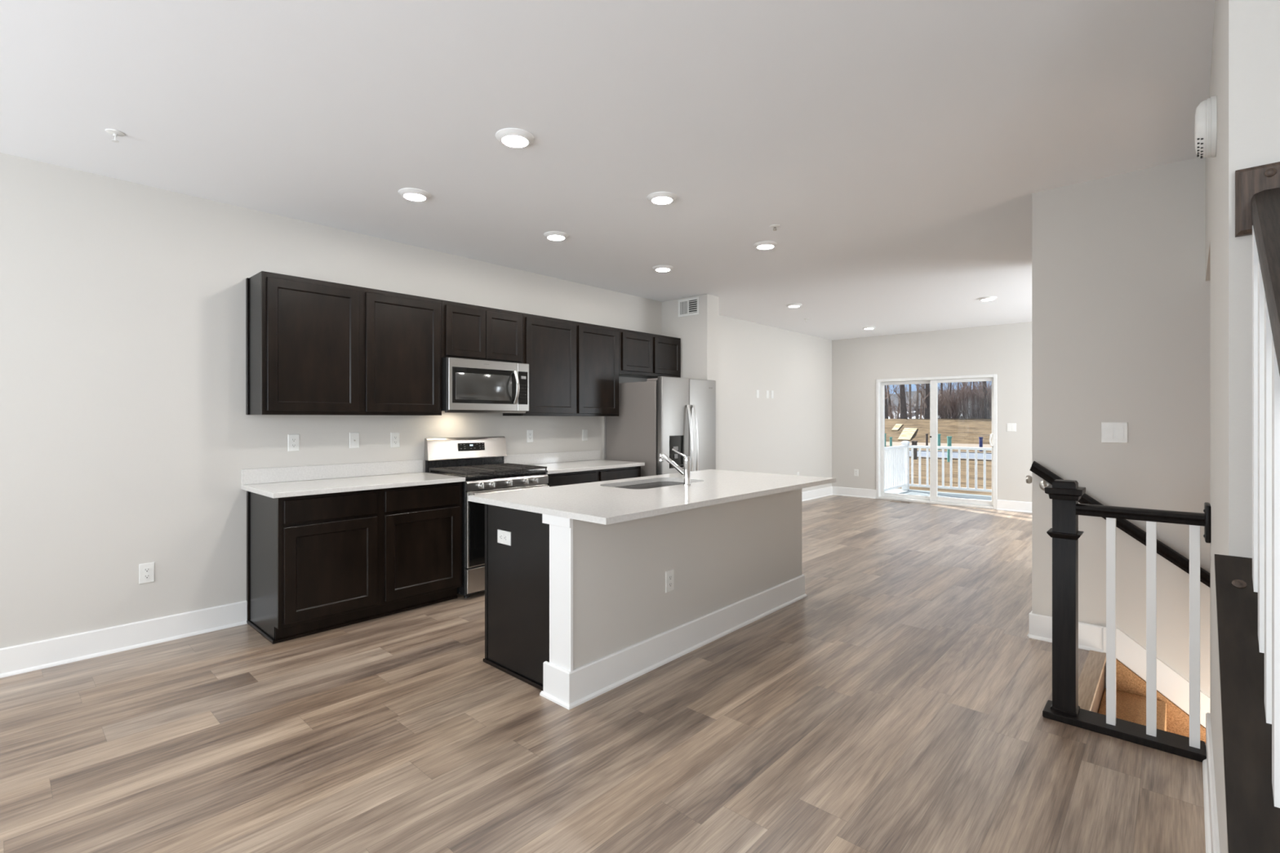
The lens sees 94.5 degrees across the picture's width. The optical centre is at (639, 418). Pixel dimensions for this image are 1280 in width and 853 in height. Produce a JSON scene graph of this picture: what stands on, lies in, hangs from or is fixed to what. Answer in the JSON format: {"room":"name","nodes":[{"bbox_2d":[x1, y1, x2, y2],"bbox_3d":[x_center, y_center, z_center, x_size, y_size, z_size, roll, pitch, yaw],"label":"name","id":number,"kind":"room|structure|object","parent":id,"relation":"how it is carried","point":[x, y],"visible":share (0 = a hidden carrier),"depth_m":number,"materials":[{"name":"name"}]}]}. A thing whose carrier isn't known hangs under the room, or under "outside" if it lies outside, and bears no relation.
{"room":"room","nodes":[
{"label":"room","id":0,"kind":"room"},
{"bbox_2d":[0,152,831,648],"bbox_3d":[-0.893,0.104,5.895,0.150,2.992,13.010,0,0,42],"label":"wall","id":1,"kind":"structure","parent":0,"point":[127,436],"depth_m":3.61,"materials":[{"name":"grey paint"}]},
{"bbox_2d":[138,562,154,584],"bbox_3d":[-2.943,0.922,3.528,0.008,0.118,0.072,0,0,42],"label":"power outlet","id":2,"kind":"object","parent":1,"relation":"attached to","point":[146,571],"visible":1,"depth_m":3.52,"materials":[{"name":"white plastic"}]},
{"bbox_2d":[142,567,151,572],"bbox_3d":[-2.941,0.902,3.526,0.002,0.027,0.034,0,0,42],"label":"receptacle","id":3,"kind":"object","parent":2,"relation":"attached to","point":[144,569],"depth_m":3.53,"materials":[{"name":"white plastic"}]},
{"bbox_2d":[143,573,151,578],"bbox_3d":[-2.941,0.942,3.526,0.002,0.027,0.034,0,0,42],"label":"receptacle","id":4,"kind":"object","parent":2,"relation":"attached to","point":[145,575],"depth_m":3.53,"materials":[{"name":"white plastic"}]},
{"bbox_2d":[288,434,299,451],"bbox_3d":[-2.409,0.168,4.113,0.008,0.118,0.072,0,0,42],"label":"power outlet","id":5,"kind":"object","parent":1,"relation":"attached to","point":[293,439],"visible":1,"depth_m":4.11,"materials":[{"name":"white plastic"}]},
{"bbox_2d":[240,459,423,484],"bbox_3d":[-2.191,0.384,4.344,0.020,0.100,1.259,0,0,42],"label":"backsplash","id":6,"kind":"structure","parent":1,"relation":"attached to","point":[267,475],"depth_m":4.26,"materials":[{"name":"white stone"}]},
{"bbox_2d":[245,271,441,415],"bbox_3d":[-2.068,-0.476,4.252,0.326,0.902,1.236,0,0,42],"label":"upper cabinet","id":7,"kind":"object","parent":1,"relation":"attached to","point":[313,347],"visible":1,"depth_m":4.03,"materials":[{"name":"brown laminate"}]},
{"bbox_2d":[349,432,359,448],"bbox_3d":[-2.131,0.163,4.415,0.013,0.118,0.072,0,0,42],"label":"outlet","id":8,"kind":"object","parent":1,"relation":"attached to","point":[353,437],"visible":1,"depth_m":4.41,"materials":[{"name":"white plastic"}]},
{"bbox_2d":[391,432,399,447],"bbox_3d":[-1.923,0.168,4.647,0.008,0.118,0.072,0,0,42],"label":"power outlet","id":9,"kind":"object","parent":1,"relation":"attached to","point":[395,437],"visible":1,"depth_m":4.65,"materials":[{"name":"white plastic"}]},
{"bbox_2d":[0,486,832,678],"bbox_3d":[-0.845,1.276,5.817,0.026,0.148,12.660,0,0,42],"label":"baseboard","id":10,"kind":"structure","parent":1,"relation":"attached to","point":[47,653],"depth_m":3.44,"materials":[{"name":"white paint"}]},
{"bbox_2d":[441,299,522,363],"bbox_3d":[-1.391,-0.704,4.994,0.326,0.447,0.768,0,0,42],"label":"upper cabinet","id":11,"kind":"object","parent":1,"relation":"attached to","point":[468,331],"visible":0.8,"depth_m":4.85,"materials":[{"name":"brown laminate"}]},
{"bbox_2d":[441,356,528,413],"bbox_3d":[-1.341,-0.262,4.949,0.461,0.430,0.764,0,0,42],"label":"microwave","id":12,"kind":"object","parent":11,"relation":"attached to","point":[468,385],"visible":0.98,"depth_m":4.78,"materials":[{"name":"silver metal"}]},
{"bbox_2d":[526,430,533,442],"bbox_3d":[-1.044,0.167,5.612,0.008,0.118,0.072,0,0,42],"label":"power outlet","id":13,"kind":"object","parent":1,"relation":"attached to","point":[529,433],"visible":1,"depth_m":5.61,"materials":[{"name":"white plastic"}]},
{"bbox_2d":[504,449,599,464],"bbox_3d":[-0.838,0.384,5.828,0.020,0.100,1.219,0,0,42],"label":"backsplash","id":14,"kind":"structure","parent":1,"relation":"attached to","point":[568,456],"depth_m":5.79,"materials":[{"name":"white stone"}]},
{"bbox_2d":[502,312,618,416],"bbox_3d":[-0.726,-0.476,5.725,0.326,0.902,1.205,0,0,42],"label":"upper cabinet","id":15,"kind":"object","parent":1,"relation":"attached to","point":[574,366],"visible":0.93,"depth_m":5.57,"materials":[{"name":"brown laminate"}]},
{"bbox_2d":[582,429,587,440],"bbox_3d":[-0.567,0.172,6.132,0.011,0.118,0.072,0,0,42],"label":"light switch","id":16,"kind":"object","parent":1,"relation":"attached to","point":[584,432],"visible":1,"depth_m":6.12,"materials":[{"name":"white plastic"}]},
{"bbox_2d":[618,328,680,378],"bbox_3d":[0.023,-0.696,6.546,0.326,0.462,1.013,0,0,42],"label":"upper cabinet","id":17,"kind":"object","parent":1,"relation":"attached to","point":[641,354],"visible":0.78,"depth_m":6.40,"materials":[{"name":"brown laminate"}]},
{"bbox_2d":[755,390,759,398],"bbox_3d":[1.722,-0.360,8.646,0.007,0.118,0.072,0,0,42],"label":"outlet","id":18,"kind":"object","parent":1,"relation":"attached to","point":[757,391],"visible":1,"depth_m":8.64,"materials":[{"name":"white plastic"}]},
{"bbox_2d":[0,494,1205,852],"bbox_3d":[1.254,1.475,3.871,5.950,0.250,12.910,0,0,42],"label":"floor","id":19,"kind":"structure","parent":0,"point":[896,705],"depth_m":2.50,"materials":[{"name":"wood"}]},
{"bbox_2d":[246,481,462,644],"bbox_3d":[-1.957,0.908,4.148,0.630,0.884,1.230,0,0,42],"label":"base cabinet","id":20,"kind":"object","parent":19,"relation":"on","point":[322,562],"visible":0.88,"depth_m":3.83,"materials":[{"name":"brown laminate"}]},
{"bbox_2d":[240,459,465,497],"bbox_3d":[-1.956,0.400,4.130,0.654,0.131,1.259,0,0,42],"label":"countertop","id":21,"kind":"structure","parent":20,"relation":"on","point":[297,481],"depth_m":4.11,"materials":[{"name":"white stone"}]},
{"bbox_2d":[424,435,549,598],"bbox_3d":[-1.241,0.755,4.851,0.702,1.190,0.766,0,0,42],"label":"gas range","id":22,"kind":"object","parent":19,"relation":"on","point":[480,460],"visible":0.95,"depth_m":4.69,"materials":[{"name":"silver metal"}]},
{"bbox_2d":[426,469,547,479],"bbox_3d":[-1.248,0.441,4.858,0.602,0.018,0.766,0,0,42],"label":"cooktop","id":23,"kind":"object","parent":22,"relation":"in","point":[517,473],"depth_m":4.67,"materials":[{"name":"black metal"}]},
{"bbox_2d":[546,466,640,486],"bbox_3d":[-0.620,0.908,5.614,0.630,0.884,1.217,0,0,42],"label":"base cabinet","id":24,"kind":"object","parent":19,"relation":"on","point":[590,476],"visible":0.09,"depth_m":5.36,"materials":[{"name":"brown laminate"}]},
{"bbox_2d":[504,449,644,474],"bbox_3d":[-0.604,0.400,5.614,0.654,0.131,1.219,0,0,42],"label":"countertop","id":25,"kind":"structure","parent":24,"relation":"on","point":[584,460],"depth_m":5.66,"materials":[{"name":"white stone"}]},
{"bbox_2d":[483,481,807,710],"bbox_3d":[0.187,0.908,3.875,0.768,0.884,2.373,0,0,42],"label":"kitchen island","id":26,"kind":"object","parent":19,"relation":"on","point":[576,611],"visible":0.78,"depth_m":3.16,"materials":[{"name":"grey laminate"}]},
{"bbox_2d":[497,529,511,546],"bbox_3d":[-0.729,0.636,3.161,0.118,0.072,0.008,0,0,42],"label":"power outlet","id":27,"kind":"object","parent":26,"relation":"attached to","point":[504,537],"visible":1,"depth_m":3.16,"materials":[{"name":"white plastic"}]},
{"bbox_2d":[467,469,835,524],"bbox_3d":[0.233,0.451,3.838,1.114,0.030,2.357,0,0,42],"label":"island countertop","id":28,"kind":"structure","parent":26,"relation":"on","point":[602,502],"depth_m":3.40,"materials":[{"name":"white stone"}]},
{"bbox_2d":[658,448,691,485],"bbox_3d":[0.229,0.317,3.904,0.243,0.238,0.052,0,0,36],"label":"kitchen faucet","id":29,"kind":"object","parent":28,"relation":"on","point":[686,473],"visible":1,"depth_m":3.84,"materials":[{"name":"silver metal"}]},
{"bbox_2d":[665,568,674,592],"bbox_3d":[0.169,0.912,3.320,0.008,0.118,0.072,0,0,42],"label":"power outlet","id":30,"kind":"object","parent":26,"relation":"attached to","point":[669,575],"visible":1,"depth_m":3.32,"materials":[{"name":"white plastic"}]},
{"bbox_2d":[605,376,715,476],"bbox_3d":[0.261,0.467,6.358,0.872,1.766,0.910,0,0,42],"label":"refrigerator","id":31,"kind":"object","parent":19,"relation":"on","point":[661,414],"visible":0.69,"depth_m":6.03,"materials":[{"name":"grey metal"}]},
{"bbox_2d":[889,500,911,503],"bbox_3d":[4.215,1.347,9.554,0.300,0.005,0.120,0,0,42],"label":"floor vent","id":32,"kind":"object","parent":19,"relation":"in","point":[892,500],"visible":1,"depth_m":9.52,"materials":[{"name":"brown metal"}]},
{"bbox_2d":[1042,479,1211,762],"bbox_3d":[2.077,0.816,2.547,0.549,1.068,0.163,0,0,42],"label":"guardrail","id":33,"kind":"object","parent":19,"relation":"on","point":[1065,495],"visible":0.98,"depth_m":2.55,"materials":[{"name":"black wood"}]},
{"bbox_2d":[1078,649,1205,742],"bbox_3d":[2.885,2.012,2.565,1.577,1.337,0.978,0,0,42],"label":"carpeted staircase","id":34,"kind":"structure","parent":19,"relation":"attached to","point":[1131,689],"depth_m":3.19,"materials":[{"name":"beige carpet"}]},
{"bbox_2d":[0,0,1214,340],"bbox_3d":[1.287,-1.467,3.908,6.050,0.150,13.010,0,0,42],"label":"ceiling","id":35,"kind":"structure","parent":0,"point":[899,151],"depth_m":2.73,"materials":[{"name":"white paint"}]},
{"bbox_2d":[105,128,124,142],"bbox_3d":[-2.551,-1.369,2.873,0.072,0.046,0.072,0,0,42],"label":"sprinkler","id":36,"kind":"object","parent":35,"relation":"attached to","point":[115,133],"visible":1,"depth_m":2.87,"materials":[{"name":"white metal"}]},
{"bbox_2d":[398,187,431,201],"bbox_3d":[-1.395,-1.380,3.659,0.190,0.022,0.190,0,0,42],"label":"recessed light","id":37,"kind":"object","parent":35,"relation":"in","point":[410,193],"visible":1,"depth_m":3.62,"materials":[{"name":"white paint"}]},
{"bbox_2d":[404,193,425,200],"bbox_3d":[-1.395,-1.380,3.659,0.126,0.022,0.126,0,0,42],"label":"diffuser","id":38,"kind":"object","parent":37,"relation":"attached to","point":[413,197],"depth_m":3.66,"materials":[{"name":"white"}]},
{"bbox_2d":[495,128,534,147],"bbox_3d":[-0.617,-1.380,2.924,0.190,0.022,0.190,0,0,42],"label":"recessed light","id":39,"kind":"object","parent":35,"relation":"in","point":[511,137],"visible":1,"depth_m":2.89,"materials":[{"name":"white paint"}]},
{"bbox_2d":[502,135,528,146],"bbox_3d":[-0.617,-1.380,2.924,0.126,0.022,0.126,0,0,42],"label":"diffuser","id":40,"kind":"object","parent":39,"relation":"attached to","point":[508,140],"depth_m":2.91,"materials":[{"name":"white"}]},
{"bbox_2d":[543,231,568,240],"bbox_3d":[-0.636,-1.380,4.484,0.190,0.022,0.190,0,0,42],"label":"recessed light","id":41,"kind":"object","parent":35,"relation":"in","point":[552,235],"visible":1,"depth_m":4.44,"materials":[{"name":"white paint"}]},
{"bbox_2d":[547,235,564,239],"bbox_3d":[-0.636,-1.380,4.484,0.126,0.022,0.126,0,0,42],"label":"diffuser","id":42,"kind":"object","parent":41,"relation":"attached to","point":[549,237],"depth_m":4.46,"materials":[{"name":"white"}]},
{"bbox_2d":[647,191,677,204],"bbox_3d":[0.139,-1.380,3.716,0.190,0.022,0.190,0,0,42],"label":"recessed light","id":43,"kind":"object","parent":35,"relation":"in","point":[657,197],"visible":1,"depth_m":3.68,"materials":[{"name":"white paint"}]},
{"bbox_2d":[652,196,671,204],"bbox_3d":[0.139,-1.380,3.716,0.126,0.022,0.126,0,0,42],"label":"diffuser","id":44,"kind":"object","parent":43,"relation":"attached to","point":[656,200],"depth_m":3.71,"materials":[{"name":"white"}]},
{"bbox_2d":[652,265,673,271],"bbox_3d":[0.211,-1.380,5.450,0.190,0.022,0.190,0,0,42],"label":"recessed light","id":45,"kind":"object","parent":35,"relation":"in","point":[658,268],"visible":1,"depth_m":5.41,"materials":[{"name":"white paint"}]},
{"bbox_2d":[656,268,669,271],"bbox_3d":[0.211,-1.380,5.450,0.126,0.022,0.126,0,0,42],"label":"diffuser","id":46,"kind":"object","parent":45,"relation":"attached to","point":[657,269],"depth_m":5.44,"materials":[{"name":"white"}]},
{"bbox_2d":[753,240,777,249],"bbox_3d":[1.002,-1.380,4.723,0.190,0.022,0.190,0,0,42],"label":"recessed light","id":47,"kind":"object","parent":35,"relation":"in","point":[764,245],"visible":1,"depth_m":4.68,"materials":[{"name":"white paint"}]},
{"bbox_2d":[757,244,773,248],"bbox_3d":[1.002,-1.380,4.723,0.126,0.022,0.126,0,0,42],"label":"diffuser","id":48,"kind":"object","parent":47,"relation":"attached to","point":[759,246],"depth_m":4.72,"materials":[{"name":"white"}]},
{"bbox_2d":[769,224,779,231],"bbox_3d":[0.973,-1.375,4.268,0.072,0.034,0.072,0,0,42],"label":"sprinkler","id":49,"kind":"object","parent":35,"relation":"attached to","point":[775,226],"visible":1,"depth_m":4.26,"materials":[{"name":"white metal"}]},
{"bbox_2d":[786,303,801,307],"bbox_3d":[1.884,-1.380,7.227,0.190,0.022,0.190,0,0,42],"label":"recessed light","id":50,"kind":"object","parent":35,"relation":"in","point":[790,305],"visible":1,"depth_m":7.17,"materials":[{"name":"white paint"}]},
{"bbox_2d":[862,326,875,329],"bbox_3d":[3.493,-1.380,9.021,0.190,0.022,0.190,0,0,42],"label":"recessed light","id":51,"kind":"object","parent":35,"relation":"in","point":[865,327],"visible":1,"depth_m":8.98,"materials":[{"name":"white paint"}]},
{"bbox_2d":[977,296,996,301],"bbox_3d":[4.009,-1.380,6.819,0.190,0.022,0.190,0,0,42],"label":"recessed light","id":52,"kind":"object","parent":35,"relation":"in","point":[987,298],"visible":1,"depth_m":6.78,"materials":[{"name":"white paint"}]},
{"bbox_2d":[661,293,718,469],"bbox_3d":[0.578,-0.021,6.898,0.672,2.742,0.225,0,0,42],"label":"wall","id":53,"kind":"structure","parent":0,"point":[698,334],"depth_m":6.71,"materials":[{"name":"grey paint"}]},
{"bbox_2d":[678,296,699,317],"bbox_3d":[0.555,-1.275,6.761,0.300,0.200,0.008,0,0,42],"label":"air vent","id":54,"kind":"object","parent":53,"relation":"in","point":[690,306],"visible":1,"depth_m":6.76,"materials":[{"name":"white plastic"}]},
{"bbox_2d":[831,321,1031,502],"bbox_3d":[5.602,0.629,8.641,6.050,4.042,0.200,0,0,42],"label":"wall","id":55,"kind":"structure","parent":0,"point":[1004,350],"depth_m":9.38,"materials":[{"name":"grey paint"}]},
{"bbox_2d":[853,469,858,475],"bbox_3d":[3.732,0.933,10.204,0.072,0.118,0.008,0,0,42],"label":"power outlet","id":56,"kind":"object","parent":55,"relation":"attached to","point":[855,471],"visible":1,"depth_m":10.20,"materials":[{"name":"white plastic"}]},
{"bbox_2d":[832,486,1031,512],"bbox_3d":[5.526,1.276,8.558,5.750,0.148,0.026,0,0,42],"label":"baseboard","id":57,"kind":"structure","parent":55,"relation":"attached to","point":[1007,505],"depth_m":9.97,"materials":[{"name":"white paint"}]},
{"bbox_2d":[875,373,996,509],"bbox_3d":[4.689,0.344,9.427,1.778,2.012,0.189,0,0,42],"label":"door","id":58,"kind":"structure","parent":55,"relation":"in","point":[933,498],"depth_m":9.42,"materials":[{"name":"white plastic"}]},
{"bbox_2d":[1006,423,1016,431],"bbox_3d":[5.436,0.128,8.650,0.118,0.118,0.011,0,0,42],"label":"light switch","id":59,"kind":"object","parent":55,"relation":"attached to","point":[1010,427],"visible":1,"depth_m":8.65,"materials":[{"name":"white plastic"}]},
{"bbox_2d":[884,488,991,500],"bbox_3d":[5.872,1.508,9.790,4.000,0.245,1.862,0,0,42],"label":"deck","id":60,"kind":"object","parent":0,"point":[918,492],"visible":0.01,"depth_m":10.87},
{"bbox_2d":[884,445,906,491],"bbox_3d":[4.580,0.914,10.867,0.070,0.792,1.654,0,0,42],"label":"deck railing","id":61,"kind":"object","parent":60,"relation":"on","point":[894,455],"visible":0.62,"depth_m":11.07,"materials":[{"name":"white plastic"}]},
{"bbox_2d":[900,440,991,492],"bbox_3d":[6.490,0.910,10.321,3.700,0.960,0.140,0,0,42],"label":"deck railing","id":62,"kind":"object","parent":60,"relation":"on","point":[906,443],"visible":0.38,"depth_m":11.05,"materials":[{"name":"white plastic"}]},
{"bbox_2d":[1031,156,1210,728],"bbox_3d":[3.841,1.279,3.825,1.864,5.342,2.170,0,0,42],"label":"wall","id":63,"kind":"structure","parent":0,"point":[1121,291],"depth_m":3.35,"materials":[{"name":"grey paint"}]},
{"bbox_2d":[1026,475,1031,484],"bbox_3d":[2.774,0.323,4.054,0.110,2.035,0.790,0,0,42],"label":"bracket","id":64,"kind":"structure","parent":63,"relation":"in","point":[1028,478],"depth_m":3.82,"materials":[{"name":"metal"}]},
{"bbox_2d":[1026,611,1103,653],"bbox_3d":[2.576,1.276,3.581,0.375,0.148,0.156,0,0,42],"label":"baseboard","id":65,"kind":"structure","parent":63,"relation":"attached to","point":[1091,637],"depth_m":3.48,"materials":[{"name":"white paint"}]},
{"bbox_2d":[1101,422,1128,443],"bbox_3d":[2.712,0.080,3.379,0.118,0.118,0.011,0,0,42],"label":"light switch","id":66,"kind":"object","parent":63,"relation":"attached to","point":[1111,432],"visible":1,"depth_m":3.38,"materials":[{"name":"white plastic"}]},
{"bbox_2d":[1030,461,1210,587],"bbox_3d":[2.993,0.857,3.072,1.625,1.200,0.086,0,0,42],"label":"wall handrail","id":67,"kind":"object","parent":63,"relation":"attached to","point":[1048,477],"visible":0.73,"depth_m":3.26,"materials":[{"name":"black wood"}]},
{"bbox_2d":[1103,626,1210,727],"bbox_3d":[3.215,1.790,2.916,1.465,1.191,0.018,0,0,42],"label":"trim","id":68,"kind":"structure","parent":63,"relation":"attached to","point":[1170,683],"depth_m":3.23,"materials":[{"name":"white paint"}]},
{"bbox_2d":[1205,0,1279,852],"bbox_3d":[2.167,-0.021,2.170,0.120,2.742,2.533,0,0,42],"label":"wall","id":69,"kind":"structure","parent":0,"point":[1245,77],"depth_m":1.27,"materials":[{"name":"grey paint"}]},
{"bbox_2d":[1194,95,1217,158],"bbox_3d":[1.811,-0.928,1.895,0.050,0.184,0.184,0,0,43],"label":"smoke detector","id":70,"kind":"object","parent":69,"relation":"attached to","point":[1206,114],"visible":1,"depth_m":1.84,"materials":[{"name":"white plastic"}]},
{"bbox_3d":[0.855,0.833,0.741,0.133,1.035,1.347,0,0,42],"label":"wall","id":71,"kind":"structure","parent":0,"visible":0},
{"bbox_2d":[1202,712,1220,852],"bbox_3d":[1.320,1.276,1.347,0.025,0.148,2.930,0,0,43],"label":"baseboard","id":72,"kind":"structure","parent":71,"relation":"attached to","point":[1211,830],"depth_m":1.98,"materials":[{"name":"white paint"}]},
{"bbox_2d":[1214,161,1279,852],"bbox_3d":[0.850,0.389,0.726,0.164,1.835,1.377,0,0,42],"label":"balustrade","id":73,"kind":"object","parent":71,"relation":"on","point":[1247,589],"visible":1,"depth_m":1.06,"materials":[{"name":"brown wood"}]},
{"label":"outside","id":74,"kind":"structure","parent":0,"visible":0},
{"bbox_2d":[884,418,991,495],"bbox_3d":[30.633,1.290,73.769,135.000,2.520,129.690,0,0,42],"label":"ground","id":75,"kind":"structure","parent":74,"point":[962,431],"depth_m":63.62,"materials":[{"name":"brown plant"}]},
{"bbox_2d":[884,385,892,418],"bbox_3d":[35.045,-6.161,85.201,5.001,12.600,4.860,0,0,42],"label":"bare tree","id":76,"kind":"object","parent":75,"relation":"on","point":[886,388],"visible":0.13,"depth_m":85.12,"materials":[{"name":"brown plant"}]},
{"bbox_2d":[886,384,899,418],"bbox_3d":[36.365,-6.594,87.251,8.068,13.498,5.895,0,0,42],"label":"bare tree","id":77,"kind":"object","parent":75,"relation":"on","point":[887,386],"visible":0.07,"depth_m":87.71,"materials":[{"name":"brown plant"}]},
{"bbox_2d":[887,386,906,418],"bbox_3d":[39.087,-5.870,88.407,5.469,12.029,4.746,0,0,42],"label":"bare tree","id":78,"kind":"object","parent":75,"relation":"on","point":[905,387],"visible":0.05,"depth_m":89.14,"materials":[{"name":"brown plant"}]},
{"bbox_2d":[891,423,902,430],"bbox_3d":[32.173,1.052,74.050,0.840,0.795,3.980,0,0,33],"label":"blanket","id":79,"kind":"object","parent":75,"relation":"on","point":[897,426],"visible":1,"depth_m":74.03,"materials":[{"name":"fabric"}]},
{"bbox_2d":[887,401,908,418],"bbox_3d":[36.621,-1.363,86.487,5.274,3.023,4.011,0,0,42],"label":"thicket","id":80,"kind":"object","parent":75,"relation":"on","point":[891,415],"visible":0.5,"depth_m":85.60,"materials":[{"name":"plant"}]},
{"bbox_2d":[893,384,907,418],"bbox_3d":[37.821,-7.377,83.101,5.779,15.061,4.989,0,0,42],"label":"bare tree","id":81,"kind":"object","parent":75,"relation":"on","point":[903,409],"visible":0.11,"depth_m":83.51,"materials":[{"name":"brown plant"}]},
{"bbox_2d":[886,393,924,417],"bbox_3d":[52.483,-2.450,116.562,10.300,5.000,7.800,0,0,42],"label":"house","id":82,"kind":"structure","parent":75,"relation":"on","point":[895,401],"depth_m":114.65,"materials":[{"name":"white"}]},
{"bbox_2d":[897,427,917,439],"bbox_3d":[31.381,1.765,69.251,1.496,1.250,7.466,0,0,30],"label":"blanket","id":83,"kind":"object","parent":75,"relation":"on","point":[907,433],"visible":1,"depth_m":69.12,"materials":[{"name":"fabric"}]},
{"bbox_2d":[893,400,924,418],"bbox_3d":[39.048,-1.244,84.143,5.544,2.781,3.652,0,0,42],"label":"thicket","id":84,"kind":"object","parent":75,"relation":"on","point":[913,405],"visible":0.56,"depth_m":83.75,"materials":[{"name":"plant"}]},
{"bbox_2d":[894,384,925,418],"bbox_3d":[39.320,-6.508,85.789,4.760,13.289,6.242,0,0,42],"label":"bare tree","id":85,"kind":"object","parent":75,"relation":"on","point":[906,388],"visible":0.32,"depth_m":84.93,"materials":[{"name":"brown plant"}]},
{"bbox_2d":[911,440,917,459],"bbox_3d":[17.211,1.975,37.083,0.400,1.150,0.400,0,0,42],"label":"stake","id":86,"kind":"object","parent":75,"relation":"on","point":[913,442],"visible":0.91,"depth_m":36.93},
{"bbox_2d":[905,383,925,418],"bbox_3d":[39.283,-5.868,83.857,4.426,12.006,5.286,0,0,42],"label":"bare tree","id":87,"kind":"object","parent":75,"relation":"on","point":[917,392],"visible":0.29,"depth_m":83.31,"materials":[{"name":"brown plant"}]},
{"bbox_2d":[920,383,924,418],"bbox_3d":[41.488,-6.064,85.558,6.255,12.404,5.756,0,0,42],"label":"bare tree","id":88,"kind":"object","parent":75,"relation":"on","point":[921,384],"visible":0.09,"depth_m":85.78,"materials":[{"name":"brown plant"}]},
{"bbox_2d":[915,383,929,418],"bbox_3d":[39.032,-7.043,81.584,6.381,14.364,5.591,0,0,42],"label":"bare tree","id":89,"kind":"object","parent":75,"relation":"on","point":[926,408],"visible":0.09,"depth_m":81.30,"materials":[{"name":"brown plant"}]},
{"bbox_2d":[925,433,928,445],"bbox_3d":[24.583,1.925,50.660,0.225,1.250,0.225,0,0,42],"label":"stake","id":90,"kind":"object","parent":75,"relation":"on","point":[926,434],"visible":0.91,"depth_m":50.58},
{"bbox_2d":[905,390,955,407],"bbox_3d":[57.307,-2.750,117.578,9.300,5.600,7.800,0,0,42],"label":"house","id":91,"kind":"structure","parent":75,"relation":"on","point":[912,392],"depth_m":116.26,"materials":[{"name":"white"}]},
{"bbox_2d":[918,386,958,418],"bbox_3d":[42.259,-2.176,81.788,6.952,4.648,4.385,0,0,42],"label":"thicket","id":92,"kind":"object","parent":75,"relation":"on","point":[953,387],"visible":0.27,"depth_m":81.46,"materials":[{"name":"plant"}]},
{"bbox_2d":[937,434,941,449],"bbox_3d":[24.360,1.900,48.156,0.275,1.300,0.275,0,0,42],"label":"stake","id":93,"kind":"object","parent":75,"relation":"on","point":[939,435],"visible":0.78,"depth_m":48.05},
{"bbox_2d":[937,382,956,415],"bbox_3d":[42.914,-5.540,83.259,4.679,11.351,4.994,0,0,42],"label":"bare tree","id":94,"kind":"object","parent":75,"relation":"on","point":[941,387],"visible":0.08,"depth_m":82.98,"materials":[{"name":"brown plant"}]},
{"bbox_2d":[938,382,956,418],"bbox_3d":[42.321,-5.130,80.154,3.784,10.540,4.243,0,0,42],"label":"bare tree","id":95,"kind":"object","parent":75,"relation":"on","point":[943,383],"visible":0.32,"depth_m":80.51,"materials":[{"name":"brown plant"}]},
{"bbox_2d":[946,436,951,462],"bbox_3d":[18.218,1.800,34.812,0.275,1.500,0.275,0,0,42],"label":"stake","id":96,"kind":"object","parent":75,"relation":"on","point":[948,438],"visible":0.91,"depth_m":34.73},
{"bbox_2d":[937,383,989,418],"bbox_3d":[43.417,-2.693,80.542,8.279,5.681,5.165,0,0,42],"label":"thicket","id":97,"kind":"object","parent":75,"relation":"on","point":[940,402],"visible":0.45,"depth_m":80.75,"materials":[{"name":"plant"}]},
{"bbox_2d":[937,381,991,418],"bbox_3d":[43.294,-3.084,79.453,8.332,6.466,6.767,0,0,42],"label":"thicket","id":98,"kind":"object","parent":75,"relation":"on","point":[956,413],"visible":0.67,"depth_m":78.68,"materials":[{"name":"plant"}]},
{"bbox_2d":[948,381,991,418],"bbox_3d":[44.416,-2.919,78.012,7.798,6.134,6.526,0,0,42],"label":"thicket","id":99,"kind":"object","parent":75,"relation":"on","point":[970,391],"visible":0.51,"depth_m":77.50,"materials":[{"name":"plant"}]},
{"bbox_2d":[962,381,991,418],"bbox_3d":[44.599,-6.328,77.239,7.424,12.970,6.365,0,0,42],"label":"bare tree","id":100,"kind":"object","parent":75,"relation":"on","point":[986,411],"visible":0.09,"depth_m":76.60,"materials":[{"name":"brown plant"}]},
{"bbox_2d":[969,382,991,418],"bbox_3d":[46.093,-2.551,77.602,6.689,5.402,5.023,0,0,42],"label":"thicket","id":101,"kind":"object","parent":75,"relation":"on","point":[980,383],"visible":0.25,"depth_m":77.18,"materials":[{"name":"plant"}]},
{"bbox_2d":[978,437,982,451],"bbox_3d":[26.596,2.000,46.118,0.300,1.100,0.300,0,0,42],"label":"stake","id":102,"kind":"object","parent":75,"relation":"on","point":[980,438],"visible":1,"depth_m":46.02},
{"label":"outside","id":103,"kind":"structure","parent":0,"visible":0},
{"bbox_2d":[885,441,991,447],"bbox_3d":[21.098,2.550,63.308,135.000,0.040,10.000,0,0,42],"label":"gravel","id":104,"kind":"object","parent":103,"point":[887,443],"depth_m":57.89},
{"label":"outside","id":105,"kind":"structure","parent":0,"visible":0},
{"bbox_2d":[909,450,991,459],"bbox_3d":[9.982,2.545,51.114,135.000,0.050,8.000,0,0,42],"label":"road","id":106,"kind":"structure","parent":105,"point":[923,454],"depth_m":40.88,"materials":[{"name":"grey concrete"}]},
{"bbox_2d":[909,449,991,461],"bbox_3d":[10.117,2.515,51.262,135.000,0.110,9.000,0,0,42],"label":"kerb","id":107,"kind":"object","parent":106,"relation":"on","point":[940,458],"depth_m":37.84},
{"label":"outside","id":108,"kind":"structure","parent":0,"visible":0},
{"bbox_2d":[888,411,962,418],"bbox_3d":[42.544,-0.625,104.649,27.000,1.450,16.000,0,0,42],"label":"snow","id":109,"kind":"object","parent":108,"point":[913,417],"depth_m":100.79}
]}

